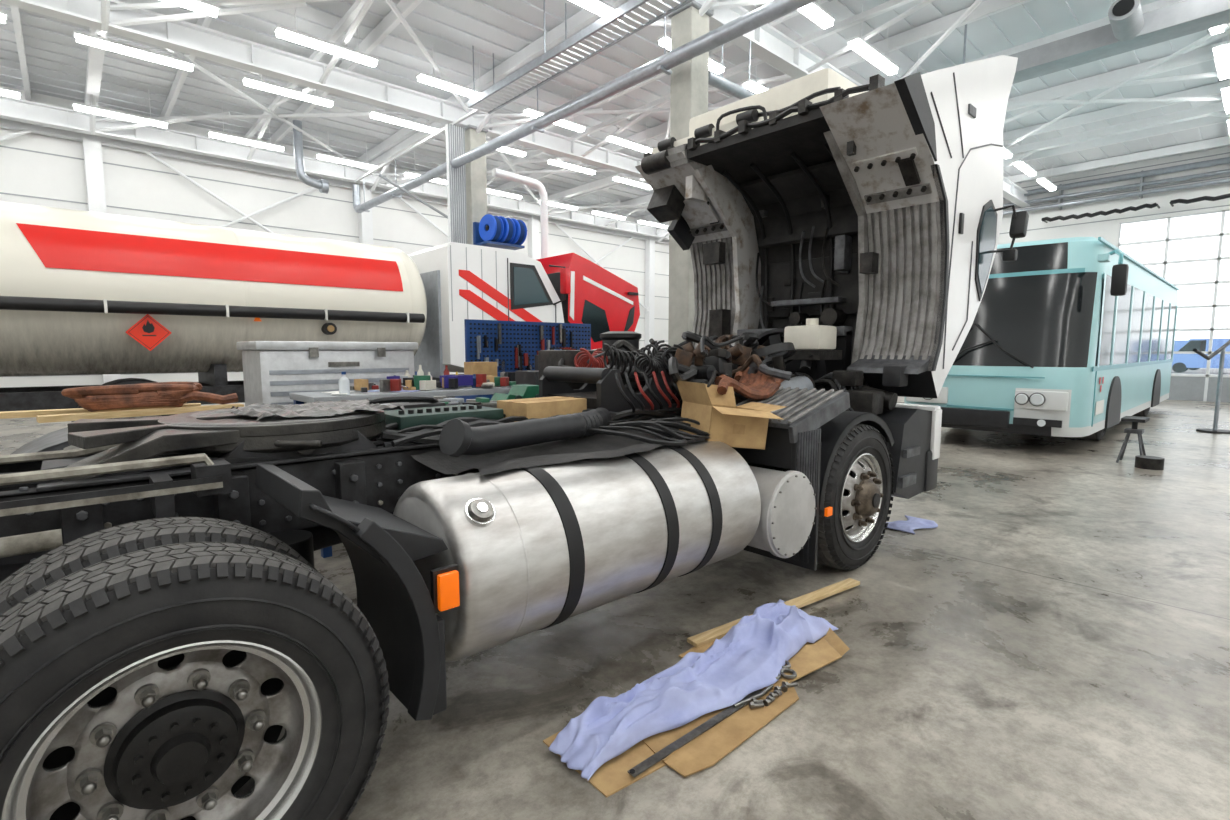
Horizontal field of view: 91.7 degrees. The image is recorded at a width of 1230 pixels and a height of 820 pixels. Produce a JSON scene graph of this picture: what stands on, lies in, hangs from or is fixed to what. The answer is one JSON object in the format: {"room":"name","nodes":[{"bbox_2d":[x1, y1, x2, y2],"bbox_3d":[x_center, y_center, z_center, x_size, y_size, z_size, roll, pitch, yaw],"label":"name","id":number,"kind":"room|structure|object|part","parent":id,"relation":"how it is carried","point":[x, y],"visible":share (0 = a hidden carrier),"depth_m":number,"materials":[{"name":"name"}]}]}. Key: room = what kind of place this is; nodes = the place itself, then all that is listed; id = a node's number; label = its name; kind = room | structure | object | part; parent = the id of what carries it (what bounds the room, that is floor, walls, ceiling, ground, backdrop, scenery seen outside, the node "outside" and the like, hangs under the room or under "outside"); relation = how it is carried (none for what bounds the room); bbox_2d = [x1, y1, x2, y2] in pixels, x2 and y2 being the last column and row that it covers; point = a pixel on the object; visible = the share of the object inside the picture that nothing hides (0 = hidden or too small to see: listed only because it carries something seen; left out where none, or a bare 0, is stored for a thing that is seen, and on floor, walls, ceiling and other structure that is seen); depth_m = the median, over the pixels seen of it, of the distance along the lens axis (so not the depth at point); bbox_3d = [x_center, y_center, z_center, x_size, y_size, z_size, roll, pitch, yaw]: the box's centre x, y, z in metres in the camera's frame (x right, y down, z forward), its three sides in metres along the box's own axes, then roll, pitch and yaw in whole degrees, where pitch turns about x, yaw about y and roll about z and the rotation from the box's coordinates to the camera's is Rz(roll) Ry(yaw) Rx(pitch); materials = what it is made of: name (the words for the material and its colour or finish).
{"room":"auto repair garage","nodes":[
{"label":"auto repair garage","id":0,"kind":"room"},
{"bbox_2d":[0,86,668,405],"bbox_3d":[-5.947,-4.113,19.920,30.500,7.200,0.500,-5,8,-42],"label":"wall","id":1,"kind":"structure","parent":0,"point":[40,165],"depth_m":15.92,"materials":[{"name":"white paint"}]},
{"bbox_2d":[0,396,1229,819],"bbox_3d":[2.559,0.478,11.242,30.800,0.200,25.000,-5,8,-42],"label":"floor","id":2,"kind":"structure","parent":0,"point":[1057,647],"depth_m":2.83,"materials":[{"name":"concrete"}]},
{"bbox_2d":[0,403,243,422],"bbox_3d":[-3.074,0.560,3.738,1.305,1.138,0.555,-5,8,-42],"label":"trestle","id":3,"kind":"object","parent":2,"relation":"on","point":[52,415],"visible":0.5,"depth_m":3.58,"materials":[{"name":"brown wood"}]},
{"bbox_2d":[61,382,237,411],"bbox_3d":[-2.894,-0.089,3.759,0.868,0.163,0.283,-5,8,-42],"label":"cloth","id":4,"kind":"object","parent":3,"relation":"on","point":[158,394],"visible":1,"depth_m":3.61,"materials":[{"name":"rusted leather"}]},
{"bbox_2d":[0,201,570,421],"bbox_3d":[-6.406,-1.042,8.511,12.900,3.348,2.500,-5,8,-42],"label":"tanker truck","id":5,"kind":"object","parent":2,"relation":"on","point":[82,292],"visible":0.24,"depth_m":8.15,"materials":[{"name":"white metal"}]},
{"bbox_2d":[236,341,417,405],"bbox_3d":[-2.516,0.180,5.359,1.310,1.570,0.718,-5,8,-42],"label":"toolbox","id":6,"kind":"object","parent":2,"relation":"on","point":[272,370],"visible":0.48,"depth_m":4.92,"materials":[{"name":"metal"}]},
{"bbox_2d":[289,319,590,557],"bbox_3d":[-1.298,-0.004,5.937,3.550,1.820,1.524,-5,8,-42],"label":"workbench","id":7,"kind":"object","parent":2,"relation":"on","point":[499,355],"visible":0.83,"depth_m":6.03,"materials":[{"name":"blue metal"}]},
{"bbox_2d":[464,124,487,244],"bbox_3d":[-3.139,-3.050,13.553,0.480,6.360,0.480,-5,8,-42],"label":"concrete column","id":8,"kind":"structure","parent":2,"relation":"on","point":[476,172],"depth_m":13.19,"materials":[{"name":"grey concrete"}]},
{"bbox_2d":[0,0,642,177],"bbox_3d":[-1.463,-6.567,14.738,30.500,0.400,0.260,-5,8,-42],"label":"roof beam","id":9,"kind":"structure","parent":8,"relation":"on","point":[182,36],"depth_m":10.75,"materials":[{"name":"white metal"}]},
{"bbox_2d":[445,123,466,243],"bbox_3d":[-3.443,-4.127,13.063,0.400,4.000,0.110,-5,8,-42],"label":"duct","id":10,"kind":"object","parent":8,"relation":"attached to","point":[455,135],"visible":0.64,"depth_m":12.94,"materials":[{"name":"white metal"}]},
{"bbox_2d":[473,214,526,249],"bbox_3d":[-2.523,-3.936,13.225,0.950,0.628,0.782,-5,8,-42],"label":"hose reel","id":11,"kind":"object","parent":8,"relation":"attached to","point":[491,231],"visible":1,"depth_m":13.01,"materials":[{"name":"blue plastic"}]},
{"bbox_2d":[0,55,1028,819],"bbox_3d":[-0.038,-0.960,3.867,7.924,4.143,2.891,-5,8,-42],"label":"truck","id":12,"kind":"object","parent":2,"relation":"on","point":[174,645],"visible":0.96,"depth_m":2.45,"materials":[{"name":"metal"}]},
{"bbox_3d":[-0.657,0.483,3.529,6.300,0.812,1.900,-5,8,-42],"label":"ladder frame","id":13,"kind":"part","parent":12,"relation":"part of","materials":[{"name":"black metal"}]},
{"bbox_2d":[490,384,538,400],"bbox_3d":[-0.486,-0.141,4.508,0.947,0.130,0.220,-5,8,-42],"label":"box","id":14,"kind":"object","parent":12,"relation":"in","point":[522,391],"visible":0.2,"depth_m":4.26,"materials":[{"name":"green cardboard"}]},
{"bbox_2d":[497,396,586,421],"bbox_3d":[-0.433,0.001,3.577,0.280,0.132,0.462,5,8,43],"label":"cardboard box","id":15,"kind":"object","parent":12,"relation":"on","point":[541,407],"visible":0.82,"depth_m":3.45,"materials":[{"name":"brown cardboard"}]},
{"bbox_3d":[-0.060,0.151,3.077,1.838,0.145,0.580,-5,8,-42],"label":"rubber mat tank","id":16,"kind":"part","parent":12,"relation":"part of","materials":[{"name":"black rubber"}]},
{"bbox_3d":[-0.119,0.558,2.900,1.780,0.702,0.801,-5,8,-42],"label":"fuel tank","id":17,"kind":"part","parent":12,"relation":"part of","materials":[{"name":"metal"}]},
{"bbox_2d":[677,381,785,449],"bbox_3d":[0.696,0.025,3.522,0.548,0.391,0.555,-2,6,-20],"label":"cardboard box","id":18,"kind":"object","parent":12,"relation":"in","point":[745,425],"visible":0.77,"depth_m":3.40,"materials":[{"name":"brown cardboard"}]},
{"bbox_2d":[537,253,639,349],"bbox_3d":[0.517,-1.752,14.980,5.900,3.466,2.225,-5,8,-42],"label":"truck","id":19,"kind":"object","parent":2,"relation":"on","point":[599,298],"visible":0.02,"depth_m":12.67,"materials":[{"name":"red metal"}]},
{"bbox_2d":[543,731,665,797],"bbox_3d":[0.242,1.254,2.498,1.060,0.006,0.440,-5,8,-42],"label":"cardboard sheet","id":20,"kind":"object","parent":2,"relation":"on","point":[612,776],"visible":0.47,"depth_m":2.14,"materials":[{"name":"brown cardboard"}]},
{"bbox_2d":[642,687,798,776],"bbox_3d":[0.392,1.241,2.526,0.800,0.012,0.500,-5,8,-42],"label":"cardboard sheet","id":21,"kind":"object","parent":20,"relation":"on","point":[704,751],"visible":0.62,"depth_m":2.31,"materials":[{"name":"brown cardboard"}]},
{"bbox_2d":[628,689,761,777],"bbox_3d":[0.348,1.251,2.351,0.780,0.009,0.035,-5,8,-41],"label":"bar","id":22,"kind":"object","parent":21,"relation":"on","point":[663,753],"visible":1,"depth_m":2.28,"materials":[{"name":"grey metal"}]},
{"bbox_2d":[733,660,797,708],"bbox_3d":[0.663,1.213,2.647,0.470,0.028,0.202,-5,8,-42],"label":"chain","id":23,"kind":"object","parent":21,"relation":"on","point":[777,692],"visible":0.6,"depth_m":2.57,"materials":[{"name":"silver metal"}]},
{"bbox_2d":[667,0,712,345],"bbox_3d":[1.089,-2.587,8.946,0.480,6.360,0.480,-5,8,-42],"label":"concrete column","id":24,"kind":"structure","parent":2,"relation":"on","point":[689,79],"depth_m":8.66,"materials":[{"name":"grey concrete"}]},
{"bbox_2d":[679,627,849,689],"bbox_3d":[0.773,1.178,2.964,0.760,0.037,0.580,-5,8,-42],"label":"cardboard sheet","id":25,"kind":"object","parent":2,"relation":"on","point":[811,657],"visible":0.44,"depth_m":2.92,"materials":[{"name":"brown cardboard"}]},
{"bbox_2d":[548,599,837,779],"bbox_3d":[0.501,1.127,2.729,0.423,0.160,1.826,5,8,43],"label":"cloth","id":26,"kind":"object","parent":25,"relation":"on","point":[749,658],"visible":1,"depth_m":2.51,"materials":[{"name":"blue fabric"}]},
{"bbox_2d":[687,578,859,647],"bbox_3d":[0.960,1.134,3.410,1.400,0.022,0.075,-4,7,-35],"label":"wooden plank","id":27,"kind":"object","parent":2,"relation":"on","point":[706,637],"visible":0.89,"depth_m":3.48,"materials":[{"name":"brown wood"}]},
{"bbox_2d":[885,515,937,533],"bbox_3d":[2.545,0.968,5.121,0.500,0.034,0.350,-5,8,-42],"label":"rag","id":28,"kind":"object","parent":2,"relation":"on","point":[913,523],"visible":0.94,"depth_m":5.07,"materials":[{"name":"fabric"}]},
{"bbox_2d":[904,237,1179,440],"bbox_3d":[9.370,-1.307,12.346,10.620,3.108,3.060,-5,8,-42],"label":"city bus","id":29,"kind":"object","parent":2,"relation":"on","point":[1074,336],"visible":0.94,"depth_m":8.79,"materials":[{"name":"light blue painted metal"},{"name":"rubber"},{"name":"dark glass"}]},
{"bbox_2d":[1116,416,1164,469],"bbox_3d":[6.864,0.420,7.772,0.590,0.610,0.484,-5,8,-42],"label":"stand","id":30,"kind":"object","parent":2,"relation":"on","point":[1142,461],"visible":1,"depth_m":7.77,"materials":[{"name":"black metal"}]},
{"bbox_2d":[1193,340,1229,433],"bbox_3d":[11.033,-0.506,10.892,2.256,1.829,0.496,-4,7,-35],"label":"stand","id":31,"kind":"object","parent":2,"relation":"on","point":[1221,349],"visible":1,"depth_m":10.88,"materials":[{"name":"grey metal"}]},
{"bbox_3d":[-8.054,-1.753,0.640,0.480,6.360,0.480,-5,8,-42],"label":"concrete column","id":32,"kind":"structure","parent":2,"relation":"on","visible":0},
{"bbox_2d":[666,0,1029,207],"bbox_3d":[2.765,-6.104,10.130,30.500,0.400,0.260,-5,8,-42],"label":"roof beam","id":33,"kind":"structure","parent":32,"relation":"on","point":[768,44],"depth_m":10.11,"materials":[{"name":"white metal"}]},
{"bbox_2d":[352,0,832,212],"bbox_3d":[-1.685,-5.495,10.972,0.315,0.980,17.207,-5,8,-42],"label":"pipe","id":34,"kind":"object","parent":33,"relation":"hanging from","point":[773,10],"visible":0.97,"depth_m":9.16,"materials":[{"name":"white metal"}]},
{"bbox_2d":[378,168,547,258],"bbox_3d":[-3.282,-4.137,13.467,3.799,2.540,0.700,-3,6,-24],"label":"vent pipe","id":35,"kind":"object","parent":34,"relation":"attached to","point":[538,185],"visible":0.85,"depth_m":14.00,"materials":[{"name":"white metal"}]},
{"bbox_2d":[708,25,755,99],"bbox_3d":[1.933,-4.883,9.313,1.610,1.855,0.214,-5,8,-42],"label":"ceiling lamp","id":36,"kind":"object","parent":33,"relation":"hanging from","point":[715,80],"visible":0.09,"depth_m":9.05,"materials":[{"name":"white metal"}]},
{"bbox_2d":[0,0,1229,222],"bbox_3d":[2.448,-6.750,10.414,30.900,0.450,25.400,-5,8,-42],"label":"ceiling","id":37,"kind":"structure","parent":0,"point":[40,53],"depth_m":12.24,"materials":[{"name":"white metal"}]},
{"bbox_2d":[73,90,167,127],"label":"lamps","id":38,"kind":"object","parent":37,"relation":"attached to","point":[77,106],"depth_m":12.83,"materials":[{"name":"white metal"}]},
{"bbox_2d":[74,30,193,71],"label":"lamps","id":39,"kind":"object","parent":37,"relation":"attached to","point":[96,41],"depth_m":10.06,"materials":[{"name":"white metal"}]},
{"bbox_2d":[162,0,218,16],"label":"lamps","id":40,"kind":"object","parent":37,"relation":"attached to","point":[201,6],"depth_m":8.73,"materials":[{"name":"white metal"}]},
{"bbox_2d":[208,124,284,151],"label":"lamps","id":41,"kind":"object","parent":37,"relation":"attached to","point":[214,134],"depth_m":14.37,"materials":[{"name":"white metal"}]},
{"bbox_2d":[242,75,333,106],"label":"lamps","id":42,"kind":"object","parent":37,"relation":"attached to","point":[248,81],"depth_m":11.63,"materials":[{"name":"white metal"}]},
{"bbox_2d":[274,7,378,66],"label":"lamps","id":43,"kind":"object","parent":37,"relation":"attached to","point":[282,32],"depth_m":9.89,"materials":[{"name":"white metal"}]},
{"bbox_2d":[316,137,378,169],"label":"lamps","id":44,"kind":"object","parent":37,"relation":"attached to","point":[322,156],"depth_m":15.93,"materials":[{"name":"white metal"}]},
{"bbox_2d":[369,108,441,133],"label":"lamps","id":45,"kind":"object","parent":37,"relation":"attached to","point":[374,114],"depth_m":13.18,"materials":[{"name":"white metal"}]},
{"bbox_2d":[416,68,481,97],"label":"lamps","id":46,"kind":"object","parent":37,"relation":"attached to","point":[422,77],"depth_m":11.33,"materials":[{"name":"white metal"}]},
{"bbox_2d":[487,188,522,198],"label":"lamps","id":47,"kind":"object","parent":37,"relation":"attached to","point":[489,190],"depth_m":19.21,"materials":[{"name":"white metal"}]},
{"bbox_2d":[497,146,526,156],"label":"lamps","id":48,"kind":"object","parent":37,"relation":"attached to","point":[507,149],"depth_m":15.10,"materials":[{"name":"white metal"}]},
{"bbox_2d":[523,107,545,117],"label":"lamps","id":49,"kind":"object","parent":37,"relation":"attached to","point":[528,111],"depth_m":12.66,"materials":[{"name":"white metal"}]},
{"bbox_2d":[548,200,577,209],"label":"lamps","id":50,"kind":"object","parent":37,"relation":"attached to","point":[552,203],"depth_m":20.78,"materials":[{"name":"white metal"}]},
{"bbox_2d":[553,118,585,131],"label":"lamps","id":51,"kind":"object","parent":37,"relation":"attached to","point":[566,123],"depth_m":13.35,"materials":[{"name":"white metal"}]},
{"bbox_2d":[547,158,596,174],"label":"lamps","id":52,"kind":"object","parent":37,"relation":"attached to","point":[553,161],"depth_m":16.35,"materials":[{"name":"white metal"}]},
{"bbox_2d":[569,0,615,16],"label":"lamps","id":53,"kind":"object","parent":37,"relation":"attached to","point":[600,7],"depth_m":8.73,"materials":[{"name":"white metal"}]},
{"bbox_2d":[606,121,653,152],"label":"lamps","id":54,"kind":"object","parent":37,"relation":"attached to","point":[619,140],"depth_m":14.58,"materials":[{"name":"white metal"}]},
{"bbox_2d":[612,175,651,189],"label":"lamps","id":55,"kind":"object","parent":37,"relation":"attached to","point":[618,178],"depth_m":17.90,"materials":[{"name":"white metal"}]},
{"bbox_2d":[637,207,667,227],"label":"lamps","id":56,"kind":"object","parent":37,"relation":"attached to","point":[641,221],"depth_m":23.76,"materials":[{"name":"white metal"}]},
{"bbox_2d":[657,34,670,50],"label":"lamps","id":57,"kind":"object","parent":37,"relation":"attached to","point":[668,38],"depth_m":9.74,"materials":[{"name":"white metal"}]},
{"bbox_2d":[709,50,725,73],"label":"lamps","id":58,"kind":"object","parent":37,"relation":"attached to","point":[715,65],"depth_m":10.57,"materials":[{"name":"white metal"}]},
{"bbox_2d":[742,66,770,93],"label":"lamps","id":59,"kind":"object","parent":37,"relation":"attached to","point":[755,88],"depth_m":11.40,"materials":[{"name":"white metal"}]},
{"bbox_2d":[798,0,834,28],"label":"lamps","id":60,"kind":"object","parent":37,"relation":"attached to","point":[824,20],"depth_m":8.96,"materials":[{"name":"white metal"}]},
{"bbox_2d":[847,22,899,75],"label":"lamps","id":61,"kind":"object","parent":37,"relation":"attached to","point":[866,50],"depth_m":10.20,"materials":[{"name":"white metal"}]},
{"bbox_2d":[1013,159,1056,190],"label":"lamps","id":62,"kind":"object","parent":37,"relation":"attached to","point":[1020,164],"depth_m":16.99,"materials":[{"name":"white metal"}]},
{"bbox_2d":[963,0,1229,83],"bbox_3d":[7.037,-6.027,9.051,1.049,1.217,16.500,-5,8,-42],"label":"ventilation duct","id":63,"kind":"object","parent":37,"relation":"hanging from","point":[1129,29],"visible":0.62,"depth_m":8.65,"materials":[{"name":"grey metal"}]},
{"bbox_2d":[1209,24,1226,34],"label":"lamps","id":64,"kind":"object","parent":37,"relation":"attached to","point":[1219,29],"depth_m":9.33,"materials":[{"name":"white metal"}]},
{"bbox_2d":[1212,35,1229,134],"label":"lamps","id":65,"kind":"object","parent":37,"relation":"attached to","point":[1221,51],"depth_m":10.56,"materials":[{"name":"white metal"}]},
{"bbox_2d":[998,146,1229,247],"bbox_3d":[13.779,-4.228,21.066,0.212,7.200,25.000,-5,8,-42],"label":"wall","id":66,"kind":"structure","parent":0,"point":[1106,227],"depth_m":18.63,"materials":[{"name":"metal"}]},
{"bbox_2d":[1003,157,1229,214],"bbox_3d":[13.568,-7.069,20.586,0.386,0.750,24.800,-5,8,-42],"label":"pipes","id":67,"kind":"object","parent":66,"relation":"attached to","point":[1226,160],"visible":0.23,"depth_m":18.10,"materials":[{"name":"grey metal"}]},
{"bbox_2d":[1041,193,1229,222],"bbox_3d":[16.697,-5.954,17.038,0.645,0.214,7.450,-5,8,-42],"label":"cables","id":68,"kind":"object","parent":66,"relation":"attached to","point":[1208,198],"visible":1,"depth_m":17.88,"materials":[{"name":"black rubber"}]},
{"bbox_2d":[1118,210,1229,401],"bbox_3d":[17.717,-2.925,16.849,0.090,5.450,5.700,-5,8,-42],"label":"door","id":69,"kind":"structure","parent":66,"relation":"in","point":[1187,387],"depth_m":17.53,"materials":[{"name":"grey metal"}]},
{"bbox_3d":[-8.888,-2.158,0.474,0.200,7.200,25.000,-5,8,-42],"label":"wall","id":70,"kind":"structure","parent":0,"visible":0},
{"bbox_2d":[0,95,668,239],"bbox_3d":[-5.508,-7.010,19.146,30.500,0.400,0.260,-5,8,-42],"label":"roof beam","id":71,"kind":"structure","parent":70,"relation":"attached to","point":[15,109],"depth_m":15.35,"materials":[{"name":"white metal"}]},
{"bbox_2d":[0,87,20,98],"label":"lamps","id":72,"kind":"object","parent":71,"relation":"attached to","point":[4,91],"depth_m":11.69,"materials":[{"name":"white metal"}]},
{"bbox_2d":[591,208,625,219],"label":"lamps","id":73,"kind":"object","parent":71,"relation":"attached to","point":[597,212],"depth_m":22.22,"materials":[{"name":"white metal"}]},
{"bbox_3d":[10.944,-2.263,1.514,30.500,7.200,0.200,-5,8,-42],"label":"wall","id":74,"kind":"structure","parent":0,"visible":0},
{"bbox_2d":[84,0,468,172],"bbox_3d":[-1.593,-5.863,6.772,6.225,0.688,25.035,-5,8,-42],"label":"roof truss","id":75,"kind":"object","parent":74,"relation":"attached to","point":[358,10],"visible":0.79,"depth_m":10.71,"materials":[{"name":"white metal"}]},
{"bbox_2d":[293,120,328,193],"bbox_3d":[-7.357,-6.092,14.412,0.707,1.561,0.320,-5,8,-42],"label":"pipe","id":76,"kind":"object","parent":75,"relation":"hanging from","point":[322,185],"visible":0.99,"depth_m":14.21,"materials":[{"name":"silver metal"}]},
{"bbox_2d":[468,0,692,113],"bbox_3d":[-0.274,-5.889,8.697,0.460,1.020,6.820,-5,8,-42],"label":"cable tray","id":77,"kind":"object","parent":75,"relation":"attached to","point":[515,85],"visible":1,"depth_m":9.07,"materials":[{"name":"grey galvanised steel"}]},
{"bbox_2d":[369,0,982,205],"bbox_3d":[3.008,-6.204,10.960,6.225,0.846,25.035,-5,8,-42],"label":"roof truss","id":78,"kind":"object","parent":74,"relation":"attached to","point":[652,107],"visible":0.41,"depth_m":12.92,"materials":[{"name":"white metal"}]},
{"bbox_2d":[533,0,1229,228],"bbox_3d":[7.528,-6.695,15.057,6.225,0.688,25.035,-5,8,-42],"label":"roof truss","id":79,"kind":"object","parent":74,"relation":"attached to","point":[1112,84],"visible":0.16,"depth_m":12.32,"materials":[{"name":"white metal"}]},
{"bbox_2d":[658,102,1229,241],"bbox_3d":[9.876,-6.807,17.212,0.200,0.796,25.019,-5,8,-42],"label":"roof truss","id":80,"kind":"object","parent":74,"relation":"attached to","point":[1217,109],"visible":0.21,"depth_m":14.50,"materials":[{"name":"white metal"}]},
{"label":"outside","id":81,"kind":"structure","parent":0,"visible":0},
{"bbox_2d":[1171,368,1229,374],"bbox_3d":[30.589,-3.521,51.533,65.200,0.200,85.000,-5,8,-42],"label":"pavement","id":82,"kind":"structure","parent":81,"point":[1213,371],"depth_m":43.25,"materials":[{"name":"concrete"}]},
{"bbox_2d":[1174,340,1199,369],"bbox_3d":[44.262,-4.402,47.797,1.940,2.300,5.200,-5,8,-42],"label":"van","id":83,"kind":"object","parent":82,"relation":"on","point":[1178,344],"visible":0.13,"depth_m":46.56,"materials":[{"name":"blue metal"}]},
{"bbox_2d":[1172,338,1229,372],"bbox_3d":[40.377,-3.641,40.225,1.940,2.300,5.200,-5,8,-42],"label":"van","id":84,"kind":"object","parent":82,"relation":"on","point":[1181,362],"visible":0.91,"depth_m":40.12,"materials":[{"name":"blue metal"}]}
]}

